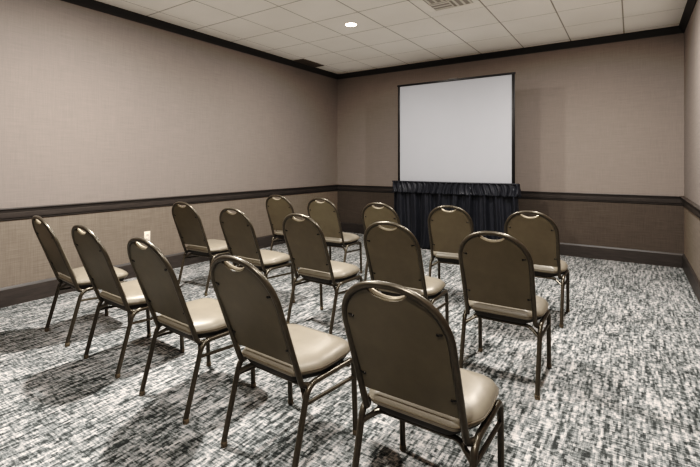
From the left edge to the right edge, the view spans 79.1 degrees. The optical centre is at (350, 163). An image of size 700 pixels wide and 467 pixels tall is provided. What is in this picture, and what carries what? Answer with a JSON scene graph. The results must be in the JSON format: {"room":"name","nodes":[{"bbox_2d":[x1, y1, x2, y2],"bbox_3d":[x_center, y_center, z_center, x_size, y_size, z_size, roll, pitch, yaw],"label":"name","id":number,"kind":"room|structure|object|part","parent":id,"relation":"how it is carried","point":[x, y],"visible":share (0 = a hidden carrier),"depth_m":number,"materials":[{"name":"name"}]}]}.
{"room":"conference room","nodes":[
{"label":"conference room","id":0,"kind":"room"},
{"bbox_2d":[0,0,336,287],"bbox_3d":[-2.767,-0.250,4.233,0.150,3.000,9.194,0,0,34],"label":"wall","id":1,"kind":"structure","parent":0,"point":[96,106],"depth_m":4.68,"materials":[{"name":"beige paint"}]},
{"bbox_2d":[0,234,285,307],"bbox_3d":[-2.739,1.165,4.124,0.018,0.171,9.044,0,0,34],"label":"baseboard","id":2,"kind":"structure","parent":1,"relation":"attached to","point":[40,289],"depth_m":3.98,"materials":[{"name":"brown wood"}]},
{"bbox_2d":[144,231,149,240],"bbox_3d":[-2.300,0.822,4.793,0.010,0.116,0.072,0,0,34],"label":"wall outlet","id":3,"kind":"object","parent":1,"relation":"attached to","point":[146,233],"visible":0.84,"depth_m":4.79,"materials":[{"name":"beige plastic"}]},
{"bbox_2d":[0,185,337,220],"bbox_3d":[-2.729,0.444,4.117,0.042,0.109,9.044,0,0,34],"label":"trim","id":4,"kind":"structure","parent":1,"relation":"attached to","point":[16,213],"depth_m":4.67,"materials":[{"name":"brown wood"}]},
{"bbox_2d":[61,0,337,78],"bbox_3d":[-2.724,-1.612,4.114,0.054,0.084,9.044,0,0,34],"label":"trim","id":5,"kind":"structure","parent":1,"relation":"attached to","point":[91,4],"depth_m":5.19,"materials":[{"name":"black wood"}]},
{"bbox_2d":[0,232,699,466],"bbox_3d":[-0.583,1.310,2.783,5.393,0.120,9.194,0,0,34],"label":"floor","id":6,"kind":"structure","parent":0,"point":[621,388],"depth_m":2.37,"materials":[{"name":"grey carpet"}]},
{"bbox_2d":[32,215,131,346],"bbox_3d":[-2.009,0.805,3.151,0.448,0.891,0.562,0,0,39],"label":"banquet chair","id":7,"kind":"object","parent":6,"relation":"on","point":[77,278],"visible":0.8,"depth_m":3.02,"materials":[{"name":"brown metal"}]},
{"bbox_3d":[-2.122,0.597,3.009,0.355,0.412,0.171,0,0,39],"label":"panel","id":8,"kind":"part","parent":7,"relation":"part of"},
{"bbox_3d":[-2.229,1.060,3.211,0.025,0.366,0.154,0,0,39],"label":"leg","id":9,"kind":"part","parent":7,"relation":"part of","materials":[{"name":"brown metal"}]},
{"bbox_3d":[-2.106,0.634,3.029,0.428,0.550,0.251,0,0,39],"label":"frame","id":10,"kind":"part","parent":7,"relation":"part of","materials":[{"name":"brown metal"}]},
{"bbox_2d":[53,231,75,277],"bbox_3d":[-2.115,0.599,3.019,0.347,0.415,0.173,0,0,39],"label":"cushion","id":11,"kind":"object","parent":7,"relation":"on","point":[59,265],"depth_m":2.99,"materials":[{"name":"beige leather"}]},
{"bbox_3d":[-1.902,1.060,2.951,0.025,0.366,0.154,0,0,39],"label":"leg","id":12,"kind":"part","parent":7,"relation":"part of","materials":[{"name":"brown metal"}]},
{"bbox_3d":[-1.953,0.832,3.222,0.443,0.072,0.376,0,0,39],"label":"seat","id":13,"kind":"part","parent":7,"relation":"part of","materials":[{"name":"beige leather"}]},
{"bbox_2d":[71,224,184,378],"bbox_3d":[-1.442,0.805,2.724,0.448,0.891,0.562,0,0,36],"label":"banquet chair","id":14,"kind":"object","parent":6,"relation":"on","point":[127,296],"visible":0.74,"depth_m":2.59,"materials":[{"name":"brown leather"}]},
{"bbox_3d":[-1.663,1.060,2.774,0.025,0.366,0.154,0,0,36],"label":"leg","id":15,"kind":"part","parent":14,"relation":"part of","materials":[{"name":"brown metal"}]},
{"bbox_3d":[-1.548,0.597,2.577,0.355,0.412,0.171,0,0,36],"label":"panel","id":16,"kind":"part","parent":14,"relation":"part of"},
{"bbox_3d":[-1.534,0.634,2.598,0.428,0.550,0.251,0,0,36],"label":"frame","id":17,"kind":"part","parent":14,"relation":"part of","materials":[{"name":"brown metal"}]},
{"bbox_3d":[-1.388,0.832,2.797,0.443,0.072,0.376,0,0,36],"label":"seat","id":18,"kind":"part","parent":14,"relation":"part of","materials":[{"name":"beige leather"}]},
{"bbox_3d":[-1.326,1.060,2.528,0.025,0.366,0.154,0,0,36],"label":"leg","id":19,"kind":"part","parent":14,"relation":"part of","materials":[{"name":"brown metal"}]},
{"bbox_3d":[-1.468,1.061,3.043,0.025,0.359,0.066,0,0,36],"label":"leg","id":20,"kind":"part","parent":14,"relation":"part of","materials":[{"name":"brown metal"}]},
{"bbox_3d":[-1.130,1.061,2.797,0.025,0.359,0.066,0,0,36],"label":"leg","id":21,"kind":"part","parent":14,"relation":"part of","materials":[{"name":"brown metal"}]},
{"bbox_2d":[127,237,255,424],"bbox_3d":[-0.870,0.805,2.287,0.448,0.891,0.562,0,0,37],"label":"banquet chair","id":22,"kind":"object","parent":6,"relation":"on","point":[193,320],"visible":0.85,"depth_m":2.16,"materials":[{"name":"brown leather"}]},
{"bbox_3d":[-1.090,1.060,2.341,0.025,0.366,0.154,0,0,37],"label":"leg","id":23,"kind":"part","parent":22,"relation":"part of","materials":[{"name":"brown metal"}]},
{"bbox_3d":[-0.978,0.597,2.142,0.355,0.412,0.171,0,0,37],"label":"panel","id":24,"kind":"part","parent":22,"relation":"part of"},
{"bbox_3d":[-0.963,0.634,2.163,0.428,0.550,0.251,0,0,37],"label":"frame","id":25,"kind":"part","parent":22,"relation":"part of","materials":[{"name":"brown metal"}]},
{"bbox_3d":[-0.815,0.832,2.360,0.443,0.072,0.376,0,0,37],"label":"seat","id":26,"kind":"part","parent":22,"relation":"part of","materials":[{"name":"beige leather"}]},
{"bbox_3d":[-0.756,1.060,2.090,0.025,0.366,0.154,0,0,37],"label":"leg","id":27,"kind":"part","parent":22,"relation":"part of","materials":[{"name":"brown metal"}]},
{"bbox_3d":[-0.891,1.061,2.607,0.025,0.359,0.066,0,0,37],"label":"leg","id":28,"kind":"part","parent":22,"relation":"part of","materials":[{"name":"brown metal"}]},
{"bbox_3d":[-0.643,0.891,2.241,0.025,0.028,0.225,0,0,37],"label":"seat rail","id":29,"kind":"part","parent":22,"relation":"part of","materials":[{"name":"brown metal"}]},
{"bbox_3d":[-0.557,1.061,2.356,0.025,0.359,0.066,0,0,37],"label":"leg","id":30,"kind":"part","parent":22,"relation":"part of","materials":[{"name":"brown metal"}]},
{"bbox_2d":[172,202,238,295],"bbox_3d":[-1.469,0.805,4.254,0.448,0.891,0.562,0,0,32],"label":"banquet chair","id":31,"kind":"object","parent":6,"relation":"on","point":[188,223],"visible":0.86,"depth_m":4.13,"materials":[{"name":"brown leather"}]},
{"bbox_3d":[-1.694,1.060,4.288,0.025,0.366,0.154,0,0,32],"label":"leg","id":32,"kind":"part","parent":31,"relation":"part of","materials":[{"name":"brown metal"}]},
{"bbox_3d":[-1.564,0.597,4.100,0.355,0.412,0.171,0,0,32],"label":"panel","id":33,"kind":"part","parent":31,"relation":"part of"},
{"bbox_3d":[-1.551,0.634,4.121,0.428,0.550,0.251,0,0,32],"label":"frame","id":34,"kind":"part","parent":31,"relation":"part of","materials":[{"name":"brown metal"}]},
{"bbox_3d":[-1.421,0.832,4.331,0.443,0.072,0.376,0,0,32],"label":"seat","id":35,"kind":"part","parent":31,"relation":"part of","materials":[{"name":"beige leather"}]},
{"bbox_3d":[-1.338,1.060,4.067,0.025,0.366,0.154,0,0,32],"label":"leg","id":36,"kind":"part","parent":31,"relation":"part of","materials":[{"name":"brown metal"}]},
{"bbox_2d":[219,207,294,302],"bbox_3d":[-0.836,0.805,3.715,0.448,0.891,0.562,0,0,34],"label":"banquet chair","id":37,"kind":"object","parent":6,"relation":"on","point":[238,231],"visible":0.85,"depth_m":3.58,"materials":[{"name":"beige plastic"}]},
{"bbox_3d":[-0.939,0.597,3.566,0.355,0.412,0.171,0,0,34],"label":"panel","id":38,"kind":"part","parent":37,"relation":"part of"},
{"bbox_3d":[-0.924,0.634,3.587,0.428,0.550,0.251,0,0,34],"label":"frame","id":39,"kind":"part","parent":37,"relation":"part of","materials":[{"name":"brown metal"}]},
{"bbox_3d":[-0.785,0.832,3.790,0.443,0.072,0.376,0,0,34],"label":"seat","id":40,"kind":"part","parent":37,"relation":"part of","materials":[{"name":"beige leather"}]},
{"bbox_3d":[-0.714,1.060,3.523,0.025,0.366,0.154,0,0,34],"label":"leg","id":41,"kind":"part","parent":37,"relation":"part of","materials":[{"name":"brown metal"}]},
{"bbox_3d":[-0.608,0.891,3.678,0.025,0.028,0.225,0,0,34],"label":"seat rail","id":42,"kind":"part","parent":37,"relation":"part of","materials":[{"name":"brown metal"}]},
{"bbox_3d":[-0.526,1.061,3.797,0.025,0.359,0.066,0,0,34],"label":"leg","id":43,"kind":"part","parent":37,"relation":"part of","materials":[{"name":"brown metal"}]},
{"bbox_2d":[266,195,297,270],"bbox_3d":[-0.736,0.805,5.161,0.448,0.891,0.562,0,0,29],"label":"banquet chair","id":44,"kind":"object","parent":6,"relation":"on","point":[277,209],"visible":0.52,"depth_m":5.02,"materials":[{"name":"beige plastic"}]},
{"bbox_3d":[-0.822,0.597,5.002,0.355,0.412,0.171,0,0,29],"label":"panel","id":45,"kind":"part","parent":44,"relation":"part of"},
{"bbox_3d":[-0.810,0.634,5.024,0.428,0.550,0.251,0,0,29],"label":"frame","id":46,"kind":"part","parent":44,"relation":"part of","materials":[{"name":"brown metal"}]},
{"bbox_2d":[210,255,357,466],"bbox_3d":[-0.302,0.805,1.872,0.448,0.891,0.562,0,0,37],"label":"banquet chair","id":47,"kind":"object","parent":6,"relation":"on","point":[251,308],"visible":0.98,"depth_m":1.76,"materials":[{"name":"brown leather"}]},
{"bbox_3d":[-0.523,1.060,1.925,0.025,0.366,0.154,0,0,37],"label":"leg","id":48,"kind":"part","parent":47,"relation":"part of","materials":[{"name":"brown metal"}]},
{"bbox_3d":[-0.410,0.597,1.727,0.355,0.412,0.171,0,0,37],"label":"panel","id":49,"kind":"part","parent":47,"relation":"part of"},
{"bbox_3d":[-0.395,0.634,1.747,0.428,0.550,0.251,0,0,37],"label":"frame","id":50,"kind":"part","parent":47,"relation":"part of","materials":[{"name":"brown metal"}]},
{"bbox_3d":[-0.325,1.061,2.192,0.025,0.359,0.066,0,0,37],"label":"leg","id":51,"kind":"part","parent":47,"relation":"part of","materials":[{"name":"brown metal"}]},
{"bbox_3d":[-0.248,0.832,1.945,0.443,0.072,0.376,0,0,37],"label":"seat","id":52,"kind":"part","parent":47,"relation":"part of","materials":[{"name":"beige leather"}]},
{"bbox_3d":[-0.188,1.060,1.676,0.025,0.366,0.154,0,0,37],"label":"leg","id":53,"kind":"part","parent":47,"relation":"part of","materials":[{"name":"brown metal"}]},
{"bbox_3d":[-0.075,0.891,1.827,0.025,0.028,0.225,0,0,37],"label":"seat rail","id":54,"kind":"part","parent":47,"relation":"part of","materials":[{"name":"brown metal"}]},
{"bbox_3d":[0.010,1.061,1.943,0.025,0.359,0.066,0,0,37],"label":"leg","id":55,"kind":"part","parent":47,"relation":"part of","materials":[{"name":"brown metal"}]},
{"bbox_2d":[282,213,362,333],"bbox_3d":[-0.230,0.805,3.296,0.448,0.891,0.562,0,0,35],"label":"banquet chair","id":56,"kind":"object","parent":6,"relation":"on","point":[305,241],"visible":0.94,"depth_m":3.17,"materials":[{"name":"beige plastic"}]},
{"bbox_3d":[-0.452,1.060,3.343,0.025,0.366,0.154,0,0,35],"label":"leg","id":57,"kind":"part","parent":56,"relation":"part of","materials":[{"name":"brown metal"}]},
{"bbox_3d":[-0.334,0.597,3.148,0.355,0.412,0.171,0,0,35],"label":"panel","id":58,"kind":"part","parent":56,"relation":"part of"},
{"bbox_3d":[-0.319,0.634,3.168,0.428,0.550,0.251,0,0,35],"label":"frame","id":59,"kind":"part","parent":56,"relation":"part of","materials":[{"name":"brown metal"}]},
{"bbox_3d":[-0.261,1.061,3.615,0.025,0.359,0.066,0,0,35],"label":"leg","id":60,"kind":"part","parent":56,"relation":"part of","materials":[{"name":"brown metal"}]},
{"bbox_3d":[-0.177,0.832,3.370,0.443,0.072,0.376,0,0,35],"label":"seat","id":61,"kind":"part","parent":56,"relation":"part of","materials":[{"name":"beige leather"}]},
{"bbox_3d":[-0.111,1.060,3.102,0.025,0.366,0.154,0,0,35],"label":"leg","id":62,"kind":"part","parent":56,"relation":"part of","materials":[{"name":"brown metal"}]},
{"bbox_3d":[-0.002,0.891,3.256,0.025,0.028,0.225,0,0,35],"label":"seat rail","id":63,"kind":"part","parent":56,"relation":"part of","materials":[{"name":"brown metal"}]},
{"bbox_2d":[307,198,361,272],"bbox_3d":[-0.193,0.805,4.739,0.448,0.891,0.562,0,0,31],"label":"banquet chair","id":64,"kind":"object","parent":6,"relation":"on","point":[325,214],"visible":0.73,"depth_m":4.59,"materials":[{"name":"beige plastic"}]},
{"bbox_3d":[-0.285,0.597,4.583,0.355,0.412,0.171,0,0,31],"label":"panel","id":65,"kind":"part","parent":64,"relation":"part of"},
{"bbox_3d":[-0.272,0.634,4.605,0.428,0.550,0.251,0,0,31],"label":"frame","id":66,"kind":"part","parent":64,"relation":"part of","materials":[{"name":"brown metal"}]},
{"bbox_3d":[-0.147,0.832,4.817,0.443,0.072,0.376,0,0,31],"label":"seat","id":67,"kind":"part","parent":64,"relation":"part of","materials":[{"name":"beige leather"}]},
{"bbox_3d":[-0.059,1.060,4.556,0.025,0.366,0.154,0,0,31],"label":"leg","id":68,"kind":"part","parent":64,"relation":"part of","materials":[{"name":"brown metal"}]},
{"bbox_3d":[0.110,1.061,4.842,0.025,0.359,0.066,0,0,31],"label":"leg","id":69,"kind":"part","parent":64,"relation":"part of","materials":[{"name":"brown metal"}]},
{"bbox_2d":[362,202,400,280],"bbox_3d":[0.390,0.805,4.176,0.448,0.891,0.562,0,0,32],"label":"banquet chair","id":70,"kind":"object","parent":6,"relation":"on","point":[371,214],"visible":0.27,"depth_m":3.98,"materials":[{"name":"beige plastic"}]},
{"bbox_3d":[0.165,1.060,4.209,0.025,0.366,0.154,0,0,32],"label":"leg","id":71,"kind":"part","parent":70,"relation":"part of","materials":[{"name":"brown metal"}]},
{"bbox_3d":[0.295,0.597,4.021,0.355,0.412,0.171,0,0,32],"label":"panel","id":72,"kind":"part","parent":70,"relation":"part of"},
{"bbox_3d":[0.309,0.634,4.043,0.428,0.550,0.251,0,0,32],"label":"frame","id":73,"kind":"part","parent":70,"relation":"part of","materials":[{"name":"brown metal"}]},
{"bbox_2d":[363,221,448,323],"bbox_3d":[0.368,0.805,2.879,0.448,0.891,0.562,0,0,32],"label":"banquet chair","id":74,"kind":"object","parent":6,"relation":"on","point":[394,255],"visible":0.67,"depth_m":2.73,"materials":[{"name":"beige plastic"}]},
{"bbox_3d":[0.273,0.597,2.725,0.355,0.412,0.171,0,0,32],"label":"panel","id":75,"kind":"part","parent":74,"relation":"part of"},
{"bbox_3d":[0.286,0.634,2.746,0.428,0.550,0.251,0,0,32],"label":"frame","id":76,"kind":"part","parent":74,"relation":"part of","materials":[{"name":"brown metal"}]},
{"bbox_3d":[0.415,0.832,2.956,0.443,0.072,0.376,0,0,32],"label":"seat","id":77,"kind":"part","parent":74,"relation":"part of","materials":[{"name":"beige leather"}]},
{"bbox_3d":[0.598,0.891,2.854,0.025,0.028,0.225,0,0,32],"label":"seat rail","id":78,"kind":"part","parent":74,"relation":"part of","materials":[{"name":"brown metal"}]},
{"bbox_3d":[0.673,1.061,2.976,0.025,0.359,0.066,0,0,32],"label":"leg","id":79,"kind":"part","parent":74,"relation":"part of","materials":[{"name":"brown metal"}]},
{"bbox_2d":[342,280,503,466],"bbox_3d":[0.256,0.805,1.517,0.448,0.891,0.562,0,0,34],"label":"banquet chair","id":80,"kind":"object","parent":6,"relation":"on","point":[403,349],"visible":1,"depth_m":1.38,"materials":[{"name":"beige plastic"}]},
{"bbox_3d":[0.032,1.060,1.558,0.025,0.366,0.154,0,0,34],"label":"leg","id":81,"kind":"part","parent":80,"relation":"part of","materials":[{"name":"brown metal"}]},
{"bbox_3d":[0.217,1.061,1.835,0.025,0.359,0.066,0,0,34],"label":"leg","id":82,"kind":"part","parent":80,"relation":"part of","materials":[{"name":"brown metal"}]},
{"bbox_3d":[0.155,0.597,1.366,0.355,0.412,0.171,0,0,34],"label":"panel","id":83,"kind":"part","parent":80,"relation":"part of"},
{"bbox_3d":[0.306,0.832,1.592,0.443,0.072,0.376,0,0,34],"label":"seat","id":84,"kind":"part","parent":80,"relation":"part of","materials":[{"name":"beige leather"}]},
{"bbox_3d":[0.380,1.060,1.326,0.025,0.366,0.154,0,0,34],"label":"leg","id":85,"kind":"part","parent":80,"relation":"part of","materials":[{"name":"brown metal"}]},
{"bbox_3d":[0.484,0.891,1.483,0.025,0.028,0.225,0,0,34],"label":"seat rail","id":86,"kind":"part","parent":80,"relation":"part of","materials":[{"name":"brown metal"}]},
{"bbox_3d":[0.564,1.061,1.602,0.025,0.359,0.066,0,0,34],"label":"leg","id":87,"kind":"part","parent":80,"relation":"part of","materials":[{"name":"brown metal"}]},
{"bbox_2d":[428,205,473,300],"bbox_3d":[0.963,0.805,3.914,0.448,0.891,0.562,0,0,26],"label":"banquet chair","id":88,"kind":"object","parent":6,"relation":"on","point":[447,230],"visible":0.62,"depth_m":3.77,"materials":[{"name":"beige plastic"}]},
{"bbox_3d":[0.736,1.060,3.923,0.025,0.366,0.154,0,0,26],"label":"leg","id":89,"kind":"part","parent":88,"relation":"part of","materials":[{"name":"brown metal"}]},
{"bbox_3d":[0.879,1.061,4.223,0.025,0.359,0.066,0,0,26],"label":"leg","id":90,"kind":"part","parent":88,"relation":"part of","materials":[{"name":"brown metal"}]},
{"bbox_3d":[1.002,0.832,3.996,0.443,0.072,0.376,0,0,26],"label":"seat","id":91,"kind":"part","parent":88,"relation":"part of","materials":[{"name":"beige leather"}]},
{"bbox_3d":[0.885,0.597,3.751,0.355,0.412,0.171,0,0,26],"label":"panel","id":92,"kind":"part","parent":88,"relation":"part of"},
{"bbox_3d":[0.896,0.634,3.773,0.428,0.550,0.251,0,0,26],"label":"frame","id":93,"kind":"part","parent":88,"relation":"part of","materials":[{"name":"brown metal"}]},
{"bbox_2d":[397,72,515,182],"bbox_3d":[1.467,0.013,6.095,1.740,2.475,0.460,0,0,34],"label":"projection screen","id":94,"kind":"object","parent":6,"relation":"on","point":[457,129],"visible":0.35,"depth_m":6.01,"materials":[{"name":"white fabric"}]},
{"bbox_3d":[0.748,-0.448,6.537,0.030,1.515,0.024,0,0,34],"label":"frame","id":95,"kind":"part","parent":94,"relation":"part of","materials":[{"name":"black metal"}]},
{"bbox_2d":[392,180,520,248],"bbox_3d":[1.417,0.748,6.039,1.907,0.981,0.212,0,0,34],"label":"skirt","id":96,"kind":"object","parent":94,"relation":"attached to","point":[488,205],"visible":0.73,"depth_m":5.96,"materials":[{"name":"black fabric"}]},
{"bbox_3d":[1.451,-1.197,6.070,1.740,0.026,0.026,0,0,34],"label":"frame","id":97,"kind":"part","parent":94,"relation":"part of","materials":[{"name":"black metal"}]},
{"bbox_3d":[2.153,-0.448,5.604,0.036,1.515,0.024,0,0,34],"label":"frame","id":98,"kind":"part","parent":94,"relation":"part of","materials":[{"name":"black metal"}]},
{"bbox_2d":[458,231,551,399],"bbox_3d":[0.898,0.805,2.491,0.448,0.891,0.562,0,0,33],"label":"banquet chair","id":99,"kind":"object","parent":6,"relation":"on","point":[498,278],"visible":0.98,"depth_m":2.35,"materials":[{"name":"beige plastic"}]},
{"bbox_3d":[0.674,1.060,2.529,0.025,0.366,0.154,0,0,33],"label":"leg","id":100,"kind":"part","parent":99,"relation":"part of","materials":[{"name":"brown metal"}]},
{"bbox_3d":[0.854,1.061,2.808,0.025,0.359,0.066,0,0,33],"label":"leg","id":101,"kind":"part","parent":99,"relation":"part of","materials":[{"name":"brown metal"}]},
{"bbox_3d":[0.800,0.597,2.339,0.355,0.412,0.171,0,0,33],"label":"panel","id":102,"kind":"part","parent":99,"relation":"part of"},
{"bbox_3d":[0.814,0.634,2.360,0.428,0.550,0.251,0,0,33],"label":"frame","id":103,"kind":"part","parent":99,"relation":"part of","materials":[{"name":"brown metal"}]},
{"bbox_3d":[0.947,0.832,2.567,0.443,0.072,0.376,0,0,33],"label":"seat","id":104,"kind":"part","parent":99,"relation":"part of","materials":[{"name":"beige leather"}]},
{"bbox_3d":[1.025,1.060,2.302,0.025,0.366,0.154,0,0,33],"label":"leg","id":105,"kind":"part","parent":99,"relation":"part of","materials":[{"name":"brown metal"}]},
{"bbox_3d":[1.127,0.891,2.461,0.025,0.028,0.225,0,0,33],"label":"seat rail","id":106,"kind":"part","parent":99,"relation":"part of","materials":[{"name":"brown metal"}]},
{"bbox_3d":[1.205,1.061,2.581,0.025,0.359,0.066,0,0,33],"label":"leg","id":107,"kind":"part","parent":99,"relation":"part of","materials":[{"name":"brown metal"}]},
{"bbox_2d":[504,210,569,327],"bbox_3d":[1.518,0.805,3.477,0.448,0.891,0.562,0,0,33],"label":"banquet chair","id":108,"kind":"object","parent":6,"relation":"on","point":[539,234],"visible":0.69,"depth_m":3.31,"materials":[{"name":"beige plastic"}]},
{"bbox_3d":[1.418,0.597,3.325,0.355,0.412,0.171,0,0,33],"label":"panel","id":109,"kind":"part","parent":108,"relation":"part of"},
{"bbox_3d":[1.432,0.634,3.347,0.428,0.550,0.251,0,0,33],"label":"frame","id":110,"kind":"part","parent":108,"relation":"part of","materials":[{"name":"brown metal"}]},
{"bbox_3d":[1.567,0.832,3.553,0.443,0.072,0.376,0,0,33],"label":"seat","id":111,"kind":"part","parent":108,"relation":"part of","materials":[{"name":"beige leather"}]},
{"bbox_3d":[1.643,1.060,3.287,0.025,0.366,0.154,0,0,33],"label":"leg","id":112,"kind":"part","parent":108,"relation":"part of","materials":[{"name":"brown metal"}]},
{"bbox_3d":[1.825,1.061,3.565,0.025,0.359,0.066,0,0,33],"label":"leg","id":113,"kind":"part","parent":108,"relation":"part of","materials":[{"name":"brown metal"}]},
{"bbox_2d":[96,0,686,73],"bbox_3d":[-0.624,-1.701,2.721,5.393,0.102,9.344,0,0,34],"label":"ceiling","id":114,"kind":"structure","parent":0,"point":[388,33],"depth_m":5.02,"materials":[{"name":"white tile"}]},
{"bbox_2d":[293,59,323,66],"bbox_3d":[-0.682,-1.645,6.939,0.210,0.009,0.540,0,0,34],"label":"ceiling vent","id":115,"kind":"object","parent":114,"relation":"in","point":[302,61],"visible":1,"depth_m":6.94,"materials":[{"name":"black metal"}]},
{"bbox_2d":[344,22,357,26],"bbox_3d":[0.004,-1.649,5.022,0.168,0.005,0.168,0,0,34],"label":"recessed light","id":116,"kind":"object","parent":114,"relation":"in","point":[348,24],"visible":1,"depth_m":5.01,"materials":[{"name":"beige plastic"}]},
{"bbox_2d":[409,0,483,16],"bbox_3d":[0.996,-1.679,4.367,0.587,0.065,0.587,0,0,34],"label":"ceiling vent","id":117,"kind":"object","parent":114,"relation":"in","point":[421,4],"visible":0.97,"depth_m":4.45,"materials":[{"name":"white metal"}]},
{"bbox_2d":[337,33,683,253],"bbox_3d":[1.917,-0.250,6.551,5.093,3.000,0.150,0,0,34],"label":"wall","id":118,"kind":"structure","parent":0,"point":[607,118],"depth_m":5.68,"materials":[{"name":"beige paint"}]},
{"bbox_2d":[338,26,682,78],"bbox_3d":[1.861,-1.612,6.466,5.093,0.084,0.054,0,0,34],"label":"trim","id":119,"kind":"structure","parent":118,"relation":"attached to","point":[675,29],"depth_m":6.02,"materials":[{"name":"black wood"}]},
{"bbox_2d":[338,185,682,204],"bbox_3d":[1.864,0.444,6.471,5.093,0.109,0.042,0,0,34],"label":"trim","id":120,"kind":"structure","parent":118,"relation":"attached to","point":[597,197],"depth_m":5.64,"materials":[{"name":"black wood"}]},
{"bbox_2d":[341,222,682,267],"bbox_3d":[1.871,1.165,6.481,5.093,0.171,0.018,0,0,34],"label":"baseboard","id":121,"kind":"structure","parent":118,"relation":"attached to","point":[669,259],"depth_m":5.46,"materials":[{"name":"brown wood"}]},
{"bbox_2d":[684,0,699,279],"bbox_3d":[1.602,-0.250,1.334,0.150,3.000,9.194,0,0,34],"label":"wall","id":122,"kind":"structure","parent":0,"point":[692,31],"depth_m":4.37,"materials":[{"name":"beige paint"}]},
{"bbox_2d":[679,0,696,32],"bbox_3d":[1.475,-1.612,1.328,0.054,0.084,9.044,0,0,34],"label":"trim","id":123,"kind":"structure","parent":122,"relation":"attached to","point":[690,4],"depth_m":4.54,"materials":[{"name":"black wood"}]},
{"bbox_2d":[680,196,699,217],"bbox_3d":[1.480,0.444,1.325,0.042,0.109,9.044,0,0,34],"label":"trim","id":124,"kind":"structure","parent":122,"relation":"attached to","point":[690,205],"depth_m":4.24,"materials":[{"name":"brown wood"}]},
{"bbox_2d":[682,254,699,303],"bbox_3d":[1.490,1.165,1.318,0.018,0.171,9.044,0,0,34],"label":"baseboard","id":125,"kind":"structure","parent":122,"relation":"attached to","point":[688,270],"depth_m":4.29,"materials":[{"name":"brown wood"}]}
]}

